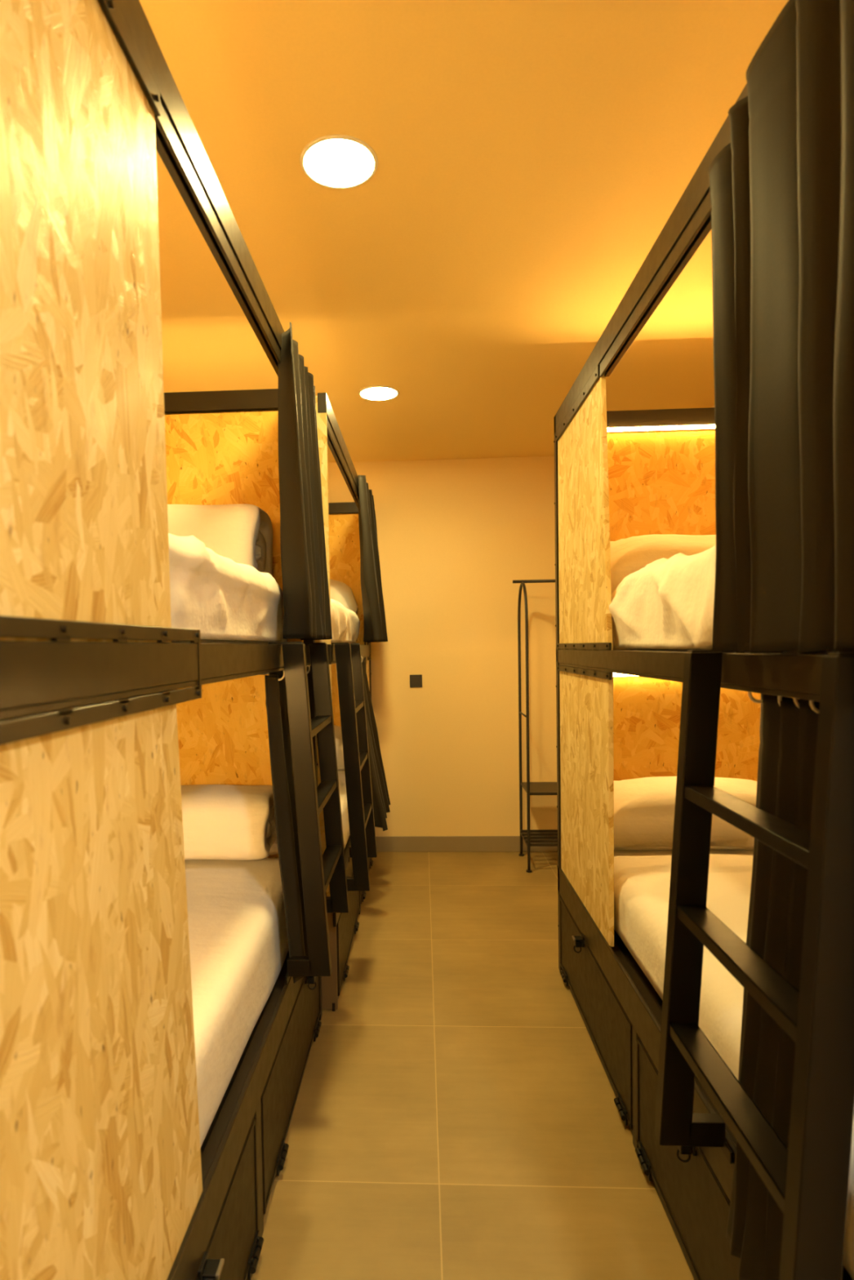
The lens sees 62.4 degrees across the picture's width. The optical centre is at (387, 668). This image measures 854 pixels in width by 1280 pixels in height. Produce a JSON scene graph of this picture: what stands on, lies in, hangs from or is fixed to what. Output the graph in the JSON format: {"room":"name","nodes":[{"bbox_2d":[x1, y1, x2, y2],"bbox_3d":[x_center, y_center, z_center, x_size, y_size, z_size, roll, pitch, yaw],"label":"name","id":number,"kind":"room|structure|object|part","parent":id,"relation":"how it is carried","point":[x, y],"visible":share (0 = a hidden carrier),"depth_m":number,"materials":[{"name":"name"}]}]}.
{"room":"dormitory","nodes":[
{"label":"dormitory","id":0,"kind":"room"},
{"bbox_2d":[328,456,557,836],"bbox_3d":[0.336,-0.084,5.029,3.290,2.775,0.100,-1,2,3],"label":"wall","id":1,"kind":"structure","parent":0,"point":[454,535],"depth_m":4.96,"materials":[{"name":"beige paint"}]},
{"bbox_2d":[409,674,422,687],"bbox_3d":[0.203,0.086,4.986,0.088,0.090,0.012,-1,2,3],"label":"wall switch","id":2,"kind":"object","parent":1,"relation":"attached to","point":[415,681],"visible":1,"depth_m":4.98,"materials":[{"name":"black plastic"}]},
{"bbox_2d":[375,835,557,852],"bbox_3d":[0.354,1.250,5.016,3.090,0.110,0.012,-1,2,3],"label":"baseboard","id":3,"kind":"structure","parent":1,"relation":"attached to","point":[397,843],"depth_m":5.00,"materials":[{"name":"grey tile"}]},
{"bbox_2d":[139,0,788,462],"bbox_3d":[0.154,-1.416,1.794,3.290,0.100,6.490,-1,2,3],"label":"ceiling","id":4,"kind":"structure","parent":0,"point":[532,155],"depth_m":2.05,"materials":[{"name":"beige paint"}]},
{"bbox_2d":[299,134,377,188],"bbox_3d":[-0.130,-1.362,1.895,0.210,0.005,0.210,-1,2,3],"label":"recessed light","id":5,"kind":"object","parent":4,"relation":"in","point":[331,161],"visible":1,"depth_m":1.88,"materials":[{"name":"white plastic"}]},
{"bbox_2d":[358,385,399,400],"bbox_3d":[-0.044,-1.419,3.622,0.210,0.005,0.210,-1,2,3],"label":"recessed light","id":6,"kind":"object","parent":4,"relation":"in","point":[377,393],"visible":1,"depth_m":3.61,"materials":[{"name":"white plastic"}]},
{"bbox_2d":[246,851,694,1279],"bbox_3d":[0.200,1.457,1.886,3.290,0.100,6.490,-1,2,3],"label":"floor","id":7,"kind":"structure","parent":0,"point":[455,1116],"depth_m":2.21,"materials":[{"name":"tile"}]},
{"bbox_2d":[0,0,322,1279],"bbox_3d":[-0.828,0.196,1.633,1.057,2.470,2.325,-1,2,3],"label":"bunk bed","id":8,"kind":"object","parent":7,"relation":"on","point":[105,1174],"visible":0.78,"depth_m":0.96,"materials":[{"name":"black paint"}]},
{"bbox_3d":[-0.376,0.004,0.906,0.013,0.129,0.852,-1,2,3],"label":"joint plate","id":9,"kind":"part","parent":8,"relation":"part of","materials":[{"name":"black paint"}]},
{"bbox_3d":[-0.394,-0.922,0.807,0.013,0.040,0.712,-1,2,3],"label":"joint plate","id":10,"kind":"part","parent":8,"relation":"part of","materials":[{"name":"black paint"}]},
{"bbox_3d":[-0.371,-0.017,1.603,0.060,0.080,2.325,-1,2,3],"label":"rail","id":11,"kind":"part","parent":8,"relation":"part of","materials":[{"name":"black metal"}]},
{"bbox_3d":[-0.374,-1.006,1.571,0.035,0.078,2.325,-1,2,3],"label":"rail","id":12,"kind":"part","parent":8,"relation":"part of","materials":[{"name":"black metal"}]},
{"bbox_3d":[-0.805,0.510,2.789,0.978,0.967,0.016,-1,2,3],"label":"headboard","id":13,"kind":"part","parent":8,"relation":"part of","materials":[{"name":"beige wood"}]},
{"bbox_3d":[-0.349,1.249,1.218,0.018,0.305,0.995,-1,2,3],"label":"storage door","id":14,"kind":"part","parent":8,"relation":"part of","materials":[{"name":"black wood"}]},
{"bbox_2d":[171,624,287,644],"bbox_3d":[-0.872,-0.085,1.627,0.896,0.175,2.237,-1,2,3],"label":"mattress","id":15,"kind":"object","parent":8,"relation":"on","point":[282,640],"visible":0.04,"depth_m":1.85,"materials":[{"name":"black fabric"}]},
{"bbox_2d":[167,503,273,576],"bbox_3d":[-0.847,-0.397,2.584,0.824,0.394,0.318,-1,2,3],"label":"pillow","id":16,"kind":"object","parent":15,"relation":"on","point":[241,533],"visible":0.23,"depth_m":2.42,"materials":[{"name":"white fabric"}]},
{"bbox_2d":[168,533,283,641],"bbox_3d":[-0.787,-0.166,1.461,0.835,0.220,1.816,-1,2,3],"label":"duvet","id":17,"kind":"object","parent":15,"relation":"on","point":[214,594],"visible":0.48,"depth_m":1.61,"materials":[{"name":"white fabric"}]},
{"bbox_3d":[-0.822,-0.539,2.756,0.978,0.903,0.016,-1,2,3],"label":"headboard","id":18,"kind":"part","parent":8,"relation":"part of","materials":[{"name":"beige wood"}]},
{"bbox_3d":[-0.349,1.026,1.636,0.050,0.105,2.325,-1,2,3],"label":"kick rail","id":19,"kind":"part","parent":8,"relation":"part of","materials":[{"name":"black paint"}]},
{"bbox_2d":[184,857,288,1147],"bbox_3d":[-0.835,0.889,1.659,0.939,0.268,2.237,-1,2,3],"label":"mattress","id":20,"kind":"object","parent":8,"relation":"on","point":[237,934],"visible":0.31,"depth_m":1.93,"materials":[{"name":"white fabric"}]},
{"bbox_2d":[180,784,278,860],"bbox_3d":[-0.820,0.582,2.607,0.850,0.289,0.330,-1,2,3],"label":"pillow","id":21,"kind":"object","parent":20,"relation":"on","point":[220,821],"visible":0.38,"depth_m":2.45,"materials":[{"name":"white fabric"}]},
{"bbox_3d":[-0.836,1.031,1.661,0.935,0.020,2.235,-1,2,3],"label":"mattress","id":22,"kind":"part","parent":8,"relation":"part of","materials":[{"name":"white fabric"}]},
{"bbox_3d":[-0.297,1.215,2.263,0.018,0.305,0.980,-1,2,3],"label":"storage door","id":23,"kind":"part","parent":8,"relation":"part of","materials":[{"name":"black wood"}]},
{"bbox_2d":[264,666,326,983],"bbox_3d":[-0.307,0.458,2.413,0.131,0.976,0.602,-1,2,3],"label":"curtain","id":24,"kind":"object","parent":8,"relation":"hanging from","point":[281,762],"visible":0.43,"depth_m":2.16,"materials":[{"name":"grey fabric"}]},
{"bbox_2d":[277,321,332,639],"bbox_3d":[-0.273,-0.578,2.414,0.112,0.956,0.646,-1,2,3],"label":"curtain","id":25,"kind":"object","parent":8,"relation":"hanging from","point":[306,599],"visible":1,"depth_m":2.18,"materials":[{"name":"grey fabric"}]},
{"bbox_2d":[267,641,349,985],"bbox_3d":[-0.249,0.418,2.357,0.168,1.015,0.594,-1,2,3],"label":"ladder","id":26,"kind":"object","parent":8,"relation":"attached to","point":[318,870],"visible":0.95,"depth_m":2.10,"materials":[{"name":"black metal"}]},
{"bbox_3d":[-0.299,0.152,2.750,0.043,2.470,0.040,-1,2,3],"label":"post","id":27,"kind":"part","parent":8,"relation":"part of","materials":[{"name":"black metal"}]},
{"bbox_2d":[164,392,373,1011],"bbox_3d":[-0.687,0.121,3.899,1.115,2.470,2.152,-1,2,3],"label":"bunk bed","id":28,"kind":"object","parent":7,"relation":"on","point":[342,543],"visible":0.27,"depth_m":3.37,"materials":[{"name":"black paint"}]},
{"bbox_3d":[-0.770,-0.579,2.812,1.077,0.978,0.016,-1,2,3],"label":"footboard","id":29,"kind":"part","parent":28,"relation":"part of","materials":[{"name":"beige wood"}]},
{"bbox_3d":[-0.754,0.465,2.845,1.077,0.952,0.016,-1,2,3],"label":"footboard","id":30,"kind":"part","parent":28,"relation":"part of","materials":[{"name":"black metal"}]},
{"bbox_3d":[-0.164,1.331,3.913,0.012,0.034,2.152,-1,2,3],"label":"rail","id":31,"kind":"part","parent":28,"relation":"part of","materials":[{"name":"black metal"}]},
{"bbox_3d":[-0.670,0.440,4.934,1.036,0.967,0.016,-1,2,3],"label":"headboard","id":32,"kind":"part","parent":28,"relation":"part of","materials":[{"name":"beige wood"}]},
{"bbox_3d":[-0.204,-1.081,3.835,0.035,0.078,2.152,-1,2,3],"label":"rail","id":33,"kind":"part","parent":28,"relation":"part of","materials":[{"name":"black metal"}]},
{"bbox_3d":[-0.179,0.951,3.901,0.050,0.105,2.152,-1,2,3],"label":"kick rail","id":34,"kind":"part","parent":28,"relation":"part of","materials":[{"name":"black metal"}]},
{"bbox_2d":[337,770,350,848],"bbox_3d":[-0.695,0.815,3.897,0.996,0.268,2.004,-1,2,3],"label":"mattress","id":35,"kind":"object","parent":28,"relation":"on","point":[341,775],"visible":0.02,"depth_m":3.72,"materials":[{"name":"white fabric"}]},
{"bbox_2d":[333,724,344,770],"bbox_3d":[-0.579,0.520,4.697,0.760,0.273,0.417,-1,2,3],"label":"pillow","id":36,"kind":"object","parent":35,"relation":"on","point":[338,735],"visible":0.02,"depth_m":4.49,"materials":[{"name":"white fabric"}]},
{"bbox_3d":[-0.687,-0.610,4.901,1.036,0.903,0.016,-1,2,3],"label":"headboard","id":37,"kind":"part","parent":28,"relation":"part of","materials":[{"name":"beige wood"}]},
{"bbox_3d":[-0.184,1.177,3.369,0.018,0.305,0.970,-1,2,3],"label":"storage door","id":38,"kind":"part","parent":28,"relation":"part of","materials":[{"name":"black wood"}]},
{"bbox_3d":[-0.200,-0.093,3.868,0.060,0.080,2.152,-1,2,3],"label":"rail","id":39,"kind":"part","parent":28,"relation":"part of","materials":[{"name":"black metal"}]},
{"bbox_2d":[331,642,377,890],"bbox_3d":[-0.153,0.400,3.108,0.168,1.030,0.544,-1,2,3],"label":"ladder","id":40,"kind":"object","parent":28,"relation":"attached to","point":[348,655],"visible":0.84,"depth_m":2.87,"materials":[{"name":"black metal"}]},
{"bbox_3d":[-0.132,1.143,4.412,0.018,0.305,1.000,-1,2,3],"label":"storage door","id":41,"kind":"part","parent":28,"relation":"part of","materials":[{"name":"black wood"}]},
{"bbox_3d":[-0.133,0.080,4.928,0.043,2.470,0.040,-1,2,3],"label":"post","id":42,"kind":"part","parent":28,"relation":"part of","materials":[{"name":"black metal"}]},
{"bbox_3d":[-0.124,-0.125,4.813,0.013,0.129,0.165,-1,2,3],"label":"joint plate","id":43,"kind":"part","parent":28,"relation":"part of","materials":[{"name":"black paint"}]},
{"bbox_2d":[357,475,387,642],"bbox_3d":[-0.096,-0.650,4.356,0.170,0.972,0.609,-1,2,3],"label":"curtain","id":44,"kind":"object","parent":28,"relation":"hanging from","point":[374,615],"visible":1,"depth_m":4.08,"materials":[{"name":"black fabric"}]},
{"bbox_2d":[360,655,390,831],"bbox_3d":[-0.099,0.388,4.178,0.223,0.957,0.801,-1,2,3],"label":"curtain","id":45,"kind":"object","parent":28,"relation":"hanging from","point":[380,797],"visible":0.49,"depth_m":4.18,"materials":[{"name":"black fabric"}]},
{"bbox_3d":[-0.731,-0.159,3.868,0.954,0.175,2.003,-1,2,3],"label":"mattress","id":46,"kind":"object","parent":28,"relation":"on","visible":0},
{"bbox_2d":[329,579,358,613],"bbox_3d":[-0.594,-0.438,4.673,0.760,0.334,0.424,-1,2,3],"label":"pillow","id":47,"kind":"object","parent":46,"relation":"on","point":[340,592],"visible":0.09,"depth_m":4.57,"materials":[{"name":"white fabric"}]},
{"bbox_2d":[330,599,359,643],"bbox_3d":[-0.616,-0.243,3.609,0.840,0.230,1.440,-1,2,3],"label":"duvet","id":48,"kind":"object","parent":46,"relation":"on","point":[345,623],"visible":0.2,"depth_m":3.46,"materials":[{"name":"white fabric"}]},
{"bbox_2d":[512,579,557,872],"bbox_3d":[1.252,0.353,4.668,0.815,1.894,0.386,-1,2,3],"label":"clothes rack","id":49,"kind":"object","parent":7,"relation":"on","point":[528,835],"visible":0.43,"depth_m":4.65,"materials":[{"name":"black metal"}]},
{"bbox_3d":[1.238,-0.584,4.638,0.815,0.020,0.020,-1,2,3],"label":"hanging rail","id":50,"kind":"part","parent":49,"relation":"part of","materials":[{"name":"black metal"}]},
{"bbox_2d":[520,829,557,846],"bbox_3d":[1.266,1.131,4.693,0.708,0.028,0.350,-1,2,3],"label":"shoe shelf","id":51,"kind":"object","parent":49,"relation":"attached to","point":[535,835],"depth_m":4.70,"materials":[{"name":"black metal"}]},
{"bbox_2d":[520,782,556,795],"bbox_3d":[1.261,0.794,4.682,0.692,0.018,0.350,-1,2,3],"label":"shelf","id":52,"kind":"object","parent":49,"relation":"attached to","point":[535,788],"depth_m":4.65,"materials":[{"name":"black metal"}]},
{"bbox_2d":[553,83,852,1279],"bbox_3d":[1.185,0.154,1.936,1.052,2.470,2.372,-1,2,3],"label":"bunk bed","id":53,"kind":"object","parent":7,"relation":"on","point":[619,474],"visible":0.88,"depth_m":2.51,"materials":[{"name":"black paint"}]},
{"bbox_3d":[0.772,0.123,3.123,0.043,2.470,0.040,-1,2,3],"label":"post","id":54,"kind":"part","parent":53,"relation":"part of","materials":[{"name":"black metal"}]},
{"bbox_3d":[0.717,-1.000,2.699,0.013,0.040,0.740,-1,2,3],"label":"joint plate","id":55,"kind":"part","parent":53,"relation":"part of","materials":[{"name":"black paint"}]},
{"bbox_3d":[0.729,-0.039,2.669,0.013,0.119,0.860,-1,2,3],"label":"joint plate","id":56,"kind":"part","parent":53,"relation":"part of","materials":[{"name":"black paint"}]},
{"bbox_3d":[0.750,1.182,2.596,0.018,0.315,1.070,-1,2,3],"label":"storage door","id":57,"kind":"part","parent":53,"relation":"part of","materials":[{"name":"black wood"}]},
{"bbox_3d":[0.732,1.378,1.998,0.012,0.034,2.372,-1,2,3],"label":"rail","id":58,"kind":"part","parent":53,"relation":"part of","materials":[{"name":"black paint"}]},
{"bbox_3d":[0.734,0.983,1.985,0.050,0.115,2.372,-1,2,3],"label":"kick rail","id":59,"kind":"part","parent":53,"relation":"part of","materials":[{"name":"black paint"}]},
{"bbox_3d":[0.695,-1.034,1.921,0.035,0.078,2.372,-1,2,3],"label":"rail","id":60,"kind":"part","parent":53,"relation":"part of","materials":[{"name":"black metal"}]},
{"bbox_3d":[1.269,-0.564,3.042,0.973,0.939,0.016,-1,2,3],"label":"headboard","id":61,"kind":"part","parent":53,"relation":"part of","materials":[{"name":"beige wood"}]},
{"bbox_3d":[0.695,1.218,1.501,0.018,0.315,1.025,-1,2,3],"label":"storage door","id":62,"kind":"part","parent":53,"relation":"part of","materials":[{"name":"black wood"}]},
{"bbox_3d":[0.723,-0.015,1.953,0.060,0.070,2.372,-1,2,3],"label":"rail","id":63,"kind":"part","parent":53,"relation":"part of","materials":[{"name":"black metal"}]},
{"bbox_3d":[1.286,0.471,3.075,0.973,0.921,0.016,-1,2,3],"label":"headboard","id":64,"kind":"part","parent":53,"relation":"part of","materials":[{"name":"beige wood"}]},
{"bbox_2d":[612,634,834,654],"bbox_3d":[1.218,-0.109,1.905,0.890,0.191,2.237,-1,2,3],"label":"mattress","id":65,"kind":"object","parent":53,"relation":"on","point":[613,648],"visible":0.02,"depth_m":1.84,"materials":[{"name":"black fabric"}]},
{"bbox_2d":[609,533,715,595],"bbox_3d":[1.169,-0.388,2.813,0.735,0.311,0.403,-1,2,3],"label":"pillow","id":66,"kind":"object","parent":65,"relation":"on","point":[628,556],"visible":0.09,"depth_m":2.65,"materials":[{"name":"white fabric"}]},
{"bbox_2d":[608,544,834,650],"bbox_3d":[1.128,-0.185,1.589,0.898,0.268,1.508,-1,2,3],"label":"duvet","id":67,"kind":"object","parent":65,"relation":"on","point":[666,603],"visible":0.37,"depth_m":1.80,"materials":[{"name":"white fabric"}]},
{"bbox_3d":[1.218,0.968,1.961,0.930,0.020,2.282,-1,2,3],"label":"mattress","id":68,"kind":"part","parent":53,"relation":"part of","materials":[{"name":"white fabric"}]},
{"bbox_2d":[613,849,853,1279],"bbox_3d":[1.221,0.838,1.936,0.914,0.247,2.237,-1,2,3],"label":"mattress","id":69,"kind":"object","parent":53,"relation":"on","point":[616,852],"visible":0.02,"depth_m":2.66,"materials":[{"name":"white fabric"}]},
{"bbox_2d":[613,776,756,850],"bbox_3d":[1.232,0.565,2.839,0.840,0.240,0.414,-1,2,3],"label":"pillow","id":70,"kind":"object","parent":69,"relation":"on","point":[644,807],"visible":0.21,"depth_m":2.66,"materials":[{"name":"white fabric"}]},
{"bbox_2d":[613,853,853,1279],"bbox_3d":[1.173,0.796,1.691,0.902,0.204,1.701,-1,2,3],"label":"sheet","id":71,"kind":"object","parent":69,"relation":"on","point":[641,883],"visible":0.29,"depth_m":2.06,"materials":[{"name":"white fabric"}]},
{"bbox_2d":[653,649,853,1279],"bbox_3d":[0.613,0.475,1.167,0.168,1.010,0.579,-1,2,3],"label":"ladder","id":72,"kind":"object","parent":53,"relation":"attached to","point":[808,1180],"visible":0.87,"depth_m":0.98,"materials":[{"name":"black metal"}]},
{"bbox_2d":[725,691,819,1279],"bbox_3d":[0.678,0.556,1.196,0.126,1.076,0.298,-1,2,3],"label":"curtain","id":73,"kind":"object","parent":53,"relation":"hanging from","point":[788,726],"visible":0.48,"depth_m":1.23,"materials":[{"name":"grey fabric"}]},
{"bbox_2d":[707,0,853,653],"bbox_3d":[0.617,-0.536,1.083,0.081,1.025,0.595,-1,2,3],"label":"curtain","id":74,"kind":"object","parent":53,"relation":"hanging from","point":[781,191],"visible":1,"depth_m":1.09,"materials":[{"name":"grey fabric"}]}
]}

